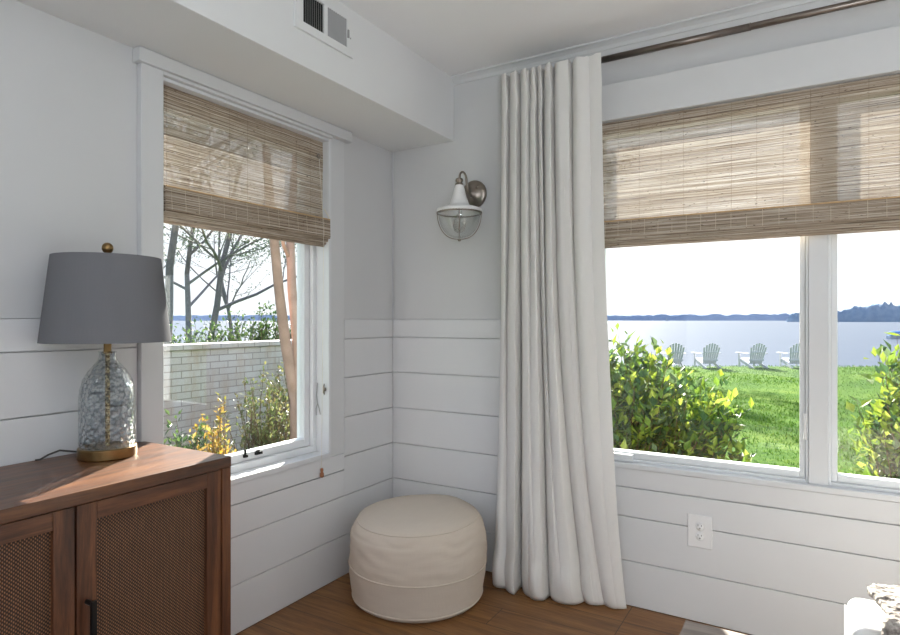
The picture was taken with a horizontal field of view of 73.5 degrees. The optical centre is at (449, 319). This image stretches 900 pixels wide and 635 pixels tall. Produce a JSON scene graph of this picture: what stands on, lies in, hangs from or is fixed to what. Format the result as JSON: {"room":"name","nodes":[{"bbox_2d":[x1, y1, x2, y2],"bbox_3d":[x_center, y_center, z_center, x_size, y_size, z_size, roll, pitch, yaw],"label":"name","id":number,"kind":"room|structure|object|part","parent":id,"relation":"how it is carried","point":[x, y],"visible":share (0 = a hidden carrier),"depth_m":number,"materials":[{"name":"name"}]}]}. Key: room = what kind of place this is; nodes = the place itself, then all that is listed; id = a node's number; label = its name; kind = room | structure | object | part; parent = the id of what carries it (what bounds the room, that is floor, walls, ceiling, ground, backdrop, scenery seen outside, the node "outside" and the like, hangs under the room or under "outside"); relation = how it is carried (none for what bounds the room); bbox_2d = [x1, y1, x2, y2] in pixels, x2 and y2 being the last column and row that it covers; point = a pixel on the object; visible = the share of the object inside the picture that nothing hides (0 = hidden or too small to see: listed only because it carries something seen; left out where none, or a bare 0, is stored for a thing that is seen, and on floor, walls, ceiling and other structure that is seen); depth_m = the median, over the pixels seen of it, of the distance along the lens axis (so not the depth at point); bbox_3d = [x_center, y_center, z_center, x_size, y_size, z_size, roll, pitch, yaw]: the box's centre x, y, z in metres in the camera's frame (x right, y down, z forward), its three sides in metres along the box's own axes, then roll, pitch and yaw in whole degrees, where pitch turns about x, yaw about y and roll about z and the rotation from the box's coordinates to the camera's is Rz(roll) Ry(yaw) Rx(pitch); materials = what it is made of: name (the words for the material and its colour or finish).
{"room":"living room","nodes":[
{"label":"living room","id":0,"kind":"room"},
{"bbox_2d":[0,0,392,634],"bbox_3d":[-1.589,0.028,1.204,0.170,2.465,5.070,0,0,31],"label":"wall","id":1,"kind":"structure","parent":0,"point":[68,90],"depth_m":1.90,"materials":[{"name":"white paint"}]},
{"bbox_2d":[133,46,351,504],"bbox_3d":[-0.819,-0.090,2.455,0.198,1.595,1.056,0,0,31],"label":"window","id":2,"kind":"structure","parent":1,"relation":"in","point":[258,471],"depth_m":2.58,"materials":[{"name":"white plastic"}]},
{"bbox_2d":[163,85,330,477],"bbox_3d":[-0.775,-0.055,2.414,0.078,1.524,0.821,0,0,31],"label":"woven shade","id":3,"kind":"object","parent":2,"relation":"attached to","point":[227,170],"visible":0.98,"depth_m":2.36,"materials":[{"name":"beige wicker"}]},
{"bbox_3d":[-0.794,-0.631,2.426,0.004,0.372,0.815,0,0,31],"label":"woven panel","id":4,"kind":"part","parent":3,"relation":"part of","materials":[{"name":"beige wicker"}]},
{"bbox_3d":[-0.571,-0.040,2.733,0.054,1.400,0.065,0,0,31],"label":"pull cord","id":5,"kind":"part","parent":3,"relation":"part of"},
{"bbox_3d":[-0.868,-0.107,2.470,0.048,1.373,0.771,0,0,31],"label":"sash","id":6,"kind":"part","parent":2,"relation":"part of","materials":[{"name":"white plastic"}]},
{"bbox_3d":[-0.864,-0.105,2.467,0.078,1.426,0.819,0,0,31],"label":"frame","id":7,"kind":"part","parent":2,"relation":"part of","materials":[{"name":"white plastic"}]},
{"bbox_3d":[-0.836,0.619,2.453,0.171,0.022,0.847,0,0,31],"label":"sill","id":8,"kind":"part","parent":2,"relation":"part of","materials":[{"name":"white wood"}]},
{"bbox_2d":[316,383,320,414],"bbox_3d":[-0.608,0.365,2.784,0.030,0.150,0.007,0,0,31],"label":"window restrictor","id":9,"kind":"structure","parent":2,"relation":"attached to","point":[317,383],"depth_m":2.79,"materials":[{"name":"grey metal"}]},
{"bbox_2d":[235,571,751,634],"bbox_3d":[0.239,1.240,-0.081,4.312,0.060,5.082,0,0,31],"label":"floor","id":10,"kind":"structure","parent":0,"point":[331,609],"depth_m":2.44,"materials":[{"name":"brown wood"}]},
{"bbox_2d":[0,441,230,634],"bbox_3d":[-1.036,0.804,1.497,0.462,0.812,0.865,0,0,31],"label":"sideboard","id":11,"kind":"object","parent":10,"relation":"on","point":[138,544],"visible":1,"depth_m":1.52,"materials":[{"name":"brown wood"}]},
{"bbox_3d":[-0.983,0.773,1.231,0.006,0.599,0.308,0,0,31],"label":"cane panel","id":12,"kind":"part","parent":11,"relation":"part of","materials":[{"name":"brown wicker"}]},
{"bbox_3d":[-0.980,0.453,1.229,0.022,0.042,0.306,0,0,31],"label":"rail","id":13,"kind":"part","parent":11,"relation":"part of","materials":[{"name":"brown wood"}]},
{"bbox_3d":[-0.980,0.773,1.229,0.022,0.683,0.400,0,0,31],"label":"door","id":14,"kind":"part","parent":11,"relation":"part of","materials":[{"name":"brown wood"}]},
{"bbox_3d":[-0.840,0.732,1.409,0.034,0.156,0.012,0,0,31],"label":"handle","id":15,"kind":"part","parent":11,"relation":"part of","materials":[{"name":"black metal"}]},
{"bbox_2d":[35,243,171,461],"bbox_3d":[-1.002,0.086,1.764,0.340,0.624,0.340,0,0,31],"label":"table lamp","id":16,"kind":"object","parent":11,"relation":"on","point":[107,298],"visible":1,"depth_m":1.65,"materials":[{"name":"grey fabric"}]},
{"bbox_3d":[-1.123,0.386,1.744,0.130,0.025,0.013,0,0,-44],"label":"power cord","id":17,"kind":"part","parent":16,"relation":"part of","materials":[{"name":"black plastic"}]},
{"bbox_3d":[-1.002,-0.059,1.764,0.340,0.247,0.340,0,0,31],"label":"lamp shade","id":18,"kind":"part","parent":16,"relation":"part of","materials":[{"name":"grey fabric"}]},
{"bbox_3d":[-1.002,0.229,1.764,0.148,0.274,0.148,0,0,31],"label":"glass","id":19,"kind":"part","parent":16,"relation":"part of","materials":[{"name":"clear glass"}]},
{"bbox_3d":[-1.002,0.230,1.764,0.017,0.274,0.017,0,0,31],"label":"rod","id":20,"kind":"part","parent":16,"relation":"part of","materials":[{"name":"gold metal"}]},
{"bbox_3d":[-0.773,0.773,1.575,0.022,0.683,0.398,0,0,31],"label":"door","id":21,"kind":"part","parent":11,"relation":"part of","materials":[{"name":"brown wood"}]},
{"bbox_3d":[-0.776,0.773,1.577,0.006,0.599,0.306,0,0,31],"label":"cane panel","id":22,"kind":"part","parent":11,"relation":"part of","materials":[{"name":"brown wicker"}]},
{"bbox_3d":[-0.773,0.453,1.575,0.022,0.042,0.304,0,0,31],"label":"rail","id":23,"kind":"part","parent":11,"relation":"part of","materials":[{"name":"brown wood"}]},
{"bbox_3d":[-0.833,0.790,1.862,0.431,0.720,0.030,0,0,31],"label":"panel","id":24,"kind":"part","parent":11,"relation":"part of","materials":[{"name":"brown wood"}]},
{"bbox_2d":[348,494,486,622],"bbox_3d":[-0.140,1.012,2.672,0.612,0.392,0.610,0,0,-36],"label":"pouf","id":25,"kind":"object","parent":10,"relation":"on","point":[422,558],"visible":1,"depth_m":2.44,"materials":[{"name":"fabric"}]},
{"bbox_3d":[0.707,1.204,-0.304,2.400,0.012,2.900,0,0,31],"label":"area rug","id":26,"kind":"object","parent":10,"relation":"on","visible":0},
{"bbox_2d":[679,620,744,634],"bbox_3d":[0.588,1.010,1.239,0.320,0.400,0.725,0,0,31],"label":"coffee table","id":27,"kind":"object","parent":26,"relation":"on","point":[689,627],"visible":1,"depth_m":1.57,"materials":[{"name":"grey wood"}]},
{"bbox_2d":[844,598,884,634],"bbox_3d":[1.055,0.790,0.793,0.870,0.840,0.800,0,0,31],"label":"armchair","id":28,"kind":"object","parent":26,"relation":"on","point":[864,616],"visible":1,"depth_m":1.25,"materials":[{"name":"white fabric"}]},
{"bbox_2d":[867,583,899,634],"bbox_3d":[0.995,0.667,1.011,0.466,0.213,0.563,0,0,31],"label":"knit throw","id":29,"kind":"object","parent":28,"relation":"on","point":[887,597],"visible":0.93,"depth_m":1.22,"materials":[{"name":"grey fabric"}]},
{"bbox_2d":[339,0,760,75],"bbox_3d":[0.285,-1.255,-0.017,4.640,0.100,5.240,0,0,31],"label":"ceiling","id":30,"kind":"structure","parent":0,"point":[455,36],"depth_m":2.43,"materials":[{"name":"paint"}]},
{"bbox_2d":[16,0,453,151],"bbox_3d":[-1.402,-1.048,0.996,0.377,0.315,4.906,0,0,31],"label":"ceiling soffit","id":31,"kind":"structure","parent":30,"relation":"attached to","point":[390,97],"depth_m":2.19,"materials":[{"name":"paint"}]},
{"bbox_2d":[294,0,352,58],"bbox_3d":[-0.453,-1.095,2.199,0.016,0.170,0.305,0,0,31],"label":"air vent","id":32,"kind":"object","parent":31,"relation":"attached to","point":[326,21],"visible":1,"depth_m":2.20,"materials":[{"name":"metal"}]},
{"bbox_2d":[392,0,899,634],"bbox_3d":[1.587,0.028,2.159,4.640,2.465,0.170,0,0,31],"label":"wall","id":33,"kind":"structure","parent":0,"point":[767,570],"depth_m":2.70,"materials":[{"name":"white paint"}]},
{"bbox_2d":[436,171,486,240],"bbox_3d":[0.056,-0.534,2.829,0.216,0.335,0.264,0,0,31],"label":"wall sconce","id":34,"kind":"object","parent":33,"relation":"attached to","point":[466,201],"visible":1,"depth_m":2.85,"materials":[{"name":"silver metal"}]},
{"bbox_3d":[0.043,-0.565,2.808,0.216,0.130,0.216,0,0,31],"label":"lamp shade","id":35,"kind":"part","parent":34,"relation":"part of","materials":[{"name":"white metal"}]},
{"bbox_3d":[0.074,-0.645,2.858,0.020,0.112,0.127,0,0,31],"label":"gooseneck arm","id":36,"kind":"part","parent":34,"relation":"part of","materials":[{"name":"silver metal"}]},
{"bbox_2d":[450,0,819,84],"bbox_3d":[1.697,-1.187,1.981,3.929,0.036,0.034,0,0,31],"label":"crown molding","id":37,"kind":"structure","parent":33,"relation":"attached to","point":[763,6],"depth_m":2.53,"materials":[{"name":"white wood"}]},
{"bbox_2d":[688,513,711,549],"bbox_3d":[0.998,0.844,2.407,0.092,0.132,0.009,0,0,31],"label":"wall outlet","id":38,"kind":"object","parent":33,"relation":"attached to","point":[699,526],"visible":1,"depth_m":2.40,"materials":[{"name":"white plastic"}]},
{"bbox_2d":[695,532,703,540],"bbox_3d":[0.997,0.864,2.405,0.033,0.033,0.005,0,0,31],"label":"receptacle","id":39,"kind":"object","parent":38,"relation":"attached to","point":[699,536],"depth_m":2.40,"materials":[{"name":"white plastic"}]},
{"bbox_2d":[695,523,703,530],"bbox_3d":[0.997,0.825,2.405,0.033,0.033,0.005,0,0,31],"label":"receptacle","id":40,"kind":"object","parent":38,"relation":"attached to","point":[698,526],"depth_m":2.40,"materials":[{"name":"white plastic"}]},
{"bbox_2d":[601,0,884,62],"bbox_3d":[1.285,-1.089,2.176,2.379,0.044,0.102,0,0,31],"label":"curtain rod","id":41,"kind":"object","parent":33,"relation":"attached to","point":[750,26],"visible":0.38,"depth_m":2.25,"materials":[{"name":"metal"}]},
{"bbox_2d":[492,53,626,608],"bbox_3d":[0.443,0.055,2.603,0.601,2.301,0.130,0,0,28],"label":"linen curtain","id":42,"kind":"object","parent":41,"relation":"hanging from","point":[557,531],"visible":1,"depth_m":2.58,"materials":[{"name":"white fabric"}]},
{"bbox_2d":[602,26,899,524],"bbox_3d":[1.402,-0.148,2.249,1.980,1.711,0.195,0,0,31],"label":"window","id":43,"kind":"structure","parent":33,"relation":"in","point":[817,486],"depth_m":2.24,"materials":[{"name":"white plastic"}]},
{"bbox_3d":[1.012,-0.115,2.491,0.788,1.422,0.050,0,0,31],"label":"sash","id":44,"kind":"part","parent":43,"relation":"part of","materials":[{"name":"white plastic"}]},
{"bbox_3d":[1.018,-0.115,2.501,0.808,1.446,0.106,0,0,31],"label":"frame","id":45,"kind":"part","parent":43,"relation":"part of","materials":[{"name":"white plastic"}]},
{"bbox_2d":[602,74,899,247],"bbox_3d":[1.353,-0.578,2.177,1.738,0.540,0.059,0,0,31],"label":"woven shade","id":46,"kind":"object","parent":43,"relation":"attached to","point":[825,160],"visible":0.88,"depth_m":2.29,"materials":[{"name":"beige wicker"}]},
{"bbox_3d":[1.361,-0.187,2.181,1.980,1.634,0.036,0,0,31],"label":"casing","id":47,"kind":"part","parent":43,"relation":"part of","materials":[{"name":"white wood"}]},
{"bbox_3d":[1.409,0.619,2.260,1.750,0.022,0.169,0,0,31],"label":"sill","id":48,"kind":"part","parent":43,"relation":"part of","materials":[{"name":"white wood"}]},
{"bbox_3d":[1.785,-0.115,2.042,0.857,1.446,0.106,0,0,31],"label":"frame","id":49,"kind":"part","parent":43,"relation":"part of","materials":[{"name":"white plastic"}]},
{"bbox_3d":[1.778,-0.115,2.032,0.837,1.422,0.050,0,0,31],"label":"sash","id":50,"kind":"part","parent":43,"relation":"part of","materials":[{"name":"white plastic"}]},
{"label":"outside","id":51,"kind":"structure","parent":0,"visible":0},
{"bbox_2d":[173,313,790,320],"bbox_3d":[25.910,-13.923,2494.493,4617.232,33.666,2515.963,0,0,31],"label":"woods","id":52,"kind":"object","parent":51,"point":[783,316],"visible":0.36,"depth_m":2407.48,"materials":[{"name":"blue plant"}]},
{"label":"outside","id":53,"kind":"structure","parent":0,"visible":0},
{"bbox_2d":[613,365,893,474],"bbox_3d":[2.500,2.057,5.300,95.000,0.545,38.600,0,0,0],"label":"lawn","id":54,"kind":"structure","parent":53,"point":[750,390],"depth_m":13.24,"materials":[{"name":"green plant"}]},
{"bbox_2d":[164,225,178,343],"bbox_3d":[-5.107,-3.448,15.207,4.863,10.628,6.848,0,0,-41],"label":"tree","id":55,"kind":"object","parent":54,"relation":"on","point":[169,273],"visible":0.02,"depth_m":14.68,"materials":[{"name":"grey plant"}]},
{"bbox_2d":[164,409,219,450],"bbox_3d":[-1.875,1.234,4.264,0.580,1.200,0.686,0,0,6],"label":"shrub","id":56,"kind":"object","parent":54,"relation":"on","point":[178,440],"visible":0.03,"depth_m":4.24,"materials":[{"name":"green plant"}]},
{"bbox_2d":[170,317,218,343],"bbox_3d":[-3.001,0.897,6.818,1.006,1.873,1.000,0,0,-21],"label":"shrub","id":57,"kind":"object","parent":54,"relation":"on","point":[197,331],"visible":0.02,"depth_m":6.78,"materials":[{"name":"green plant"}]},
{"bbox_2d":[188,392,236,454],"bbox_3d":[-1.455,1.139,3.759,0.338,1.389,0.476,0,0,14],"label":"bush","id":58,"kind":"object","parent":54,"relation":"on","point":[215,443],"visible":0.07,"depth_m":3.77,"materials":[{"name":"yellow plant"}]},
{"bbox_2d":[170,313,260,343],"bbox_3d":[-2.833,0.869,7.185,0.955,1.925,1.144,0,0,31],"label":"shrub","id":59,"kind":"object","parent":54,"relation":"on","point":[230,336],"visible":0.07,"depth_m":7.19,"materials":[{"name":"green plant"}]},
{"bbox_2d":[164,230,279,334],"bbox_3d":[-9.076,-2.370,25.343,7.000,8.465,7.454,0,0,31],"label":"tree","id":60,"kind":"object","parent":54,"relation":"on","point":[224,296],"visible":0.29,"depth_m":25.80,"materials":[{"name":"grey plant"}]},
{"bbox_2d":[164,226,285,342],"bbox_3d":[-8.053,-3.248,20.076,7.949,10.254,8.444,0,0,31],"label":"tree","id":61,"kind":"object","parent":54,"relation":"on","point":[188,303],"visible":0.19,"depth_m":19.18,"materials":[{"name":"grey plant"}]},
{"bbox_2d":[164,339,291,452],"bbox_3d":[-2.703,1.067,5.239,0.271,1.685,6.850,0,0,29],"label":"wall","id":62,"kind":"structure","parent":54,"relation":"on","point":[194,373],"depth_m":5.80,"materials":[{"name":"white brick"}]},
{"bbox_2d":[164,224,296,341],"bbox_3d":[-6.457,-2.882,19.710,6.568,9.525,11.399,0,0,31],"label":"tree","id":63,"kind":"object","parent":54,"relation":"on","point":[222,265],"visible":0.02,"depth_m":19.19,"materials":[{"name":"grey plant"}]},
{"bbox_2d":[208,301,291,341],"bbox_3d":[-2.494,0.792,7.744,0.917,2.082,1.275,0,0,37],"label":"shrub","id":64,"kind":"object","parent":54,"relation":"on","point":[261,336],"visible":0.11,"depth_m":7.58,"materials":[{"name":"green plant"}]},
{"bbox_2d":[217,360,289,454],"bbox_3d":[-1.509,1.080,4.885,0.559,1.510,0.876,0,0,28],"label":"shrub","id":65,"kind":"object","parent":54,"relation":"on","point":[260,436],"visible":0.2,"depth_m":4.80,"materials":[{"name":"green plant"}]},
{"bbox_2d":[246,300,291,339],"bbox_3d":[-2.138,0.738,8.358,0.972,2.185,1.496,0,0,31],"label":"shrub","id":66,"kind":"object","parent":54,"relation":"on","point":[274,320],"visible":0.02,"depth_m":7.92,"materials":[{"name":"green plant"}]},
{"bbox_2d":[262,360,289,441],"bbox_3d":[-1.443,1.034,5.742,0.530,1.598,0.834,0,0,31],"label":"shrub","id":67,"kind":"object","parent":54,"relation":"on","point":[278,386],"visible":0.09,"depth_m":5.57,"materials":[{"name":"green plant"}]},
{"bbox_2d":[269,239,296,439],"bbox_3d":[-1.265,-0.039,4.611,0.175,3.704,0.702,0,0,17],"label":"crape myrtle","id":68,"kind":"object","parent":54,"relation":"on","point":[289,352],"visible":0.32,"depth_m":4.68,"materials":[{"name":"brown plant"}]},
{"bbox_2d":[660,343,686,368],"bbox_3d":[8.498,1.364,22.933,0.830,1.011,1.015,0,0,7],"label":"chair","id":69,"kind":"object","parent":54,"relation":"on","point":[676,358],"visible":0.68,"depth_m":22.64,"materials":[{"name":"white paint"}]},
{"bbox_2d":[608,323,755,462],"bbox_3d":[1.369,0.925,4.413,1.576,1.819,1.001,0,0,42],"label":"shrub","id":70,"kind":"object","parent":54,"relation":"on","point":[638,414],"visible":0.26,"depth_m":4.28,"materials":[{"name":"green plant"}]},
{"bbox_2d":[691,343,721,368],"bbox_3d":[9.787,1.364,22.933,0.830,1.011,1.015,0,0,-3],"label":"chair","id":71,"kind":"object","parent":54,"relation":"on","point":[707,359],"visible":0.99,"depth_m":22.69,"materials":[{"name":"white paint"}]},
{"bbox_3d":[9.509,1.676,22.878,0.024,0.387,0.932,0,0,-3],"label":"leg","id":72,"kind":"part","parent":71,"relation":"part of","materials":[{"name":"white paint"}]},
{"bbox_3d":[9.798,1.510,22.720,0.600,0.060,0.028,0,0,-3],"label":"rail","id":73,"kind":"part","parent":71,"relation":"part of","materials":[{"name":"white paint"}]},
{"bbox_2d":[735,343,767,367],"bbox_3d":[11.526,1.364,22.933,0.830,1.011,1.015,0,0,-6],"label":"chair","id":74,"kind":"object","parent":54,"relation":"on","point":[753,359],"visible":0.96,"depth_m":22.69,"materials":[{"name":"white paint"}]},
{"bbox_3d":[11.251,1.676,22.864,0.024,0.387,0.933,0,0,-6],"label":"leg","id":75,"kind":"part","parent":74,"relation":"part of","materials":[{"name":"white paint"}]},
{"bbox_3d":[11.547,1.510,22.721,0.600,0.060,0.028,0,0,-6],"label":"rail","id":76,"kind":"part","parent":74,"relation":"part of","materials":[{"name":"white paint"}]},
{"bbox_2d":[776,343,798,367],"bbox_3d":[13.079,1.364,22.933,0.830,1.011,1.015,0,0,3],"label":"chair","id":77,"kind":"object","parent":54,"relation":"on","point":[794,358],"visible":0.65,"depth_m":22.71,"materials":[{"name":"white paint"}]},
{"bbox_3d":[12.798,1.676,22.905,0.024,0.387,0.933,0,0,3],"label":"leg","id":78,"kind":"part","parent":77,"relation":"part of","materials":[{"name":"white paint"}]},
{"bbox_2d":[846,332,899,478],"bbox_3d":[3.153,0.900,3.778,0.870,1.868,1.243,0,0,-44],"label":"shrub","id":79,"kind":"object","parent":54,"relation":"on","point":[885,463],"visible":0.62,"depth_m":3.89,"materials":[{"name":"green plant"}]},
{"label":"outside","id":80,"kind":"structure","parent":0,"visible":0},
{"bbox_2d":[172,321,899,366],"bbox_3d":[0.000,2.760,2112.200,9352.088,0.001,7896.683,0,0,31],"label":"lake water","id":81,"kind":"structure","parent":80,"point":[856,340],"depth_m":95.10,"materials":[{"name":"blue liquid"}]},
{"bbox_2d":[886,331,899,338],"bbox_3d":[65.300,2.247,88.000,3.200,1.275,1.250,0,0,-11],"label":"moored boat","id":82,"kind":"object","parent":81,"relation":"on","point":[898,332],"visible":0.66,"depth_m":87.44,"materials":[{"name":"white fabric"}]},
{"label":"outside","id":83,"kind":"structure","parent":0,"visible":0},
{"bbox_2d":[786,301,899,321],"bbox_3d":[712.113,-16.983,891.436,371.939,39.785,195.945,0,0,31],"label":"wooded point","id":84,"kind":"structure","parent":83,"point":[884,312],"depth_m":876.41,"materials":[{"name":"blue plant"}]}
]}

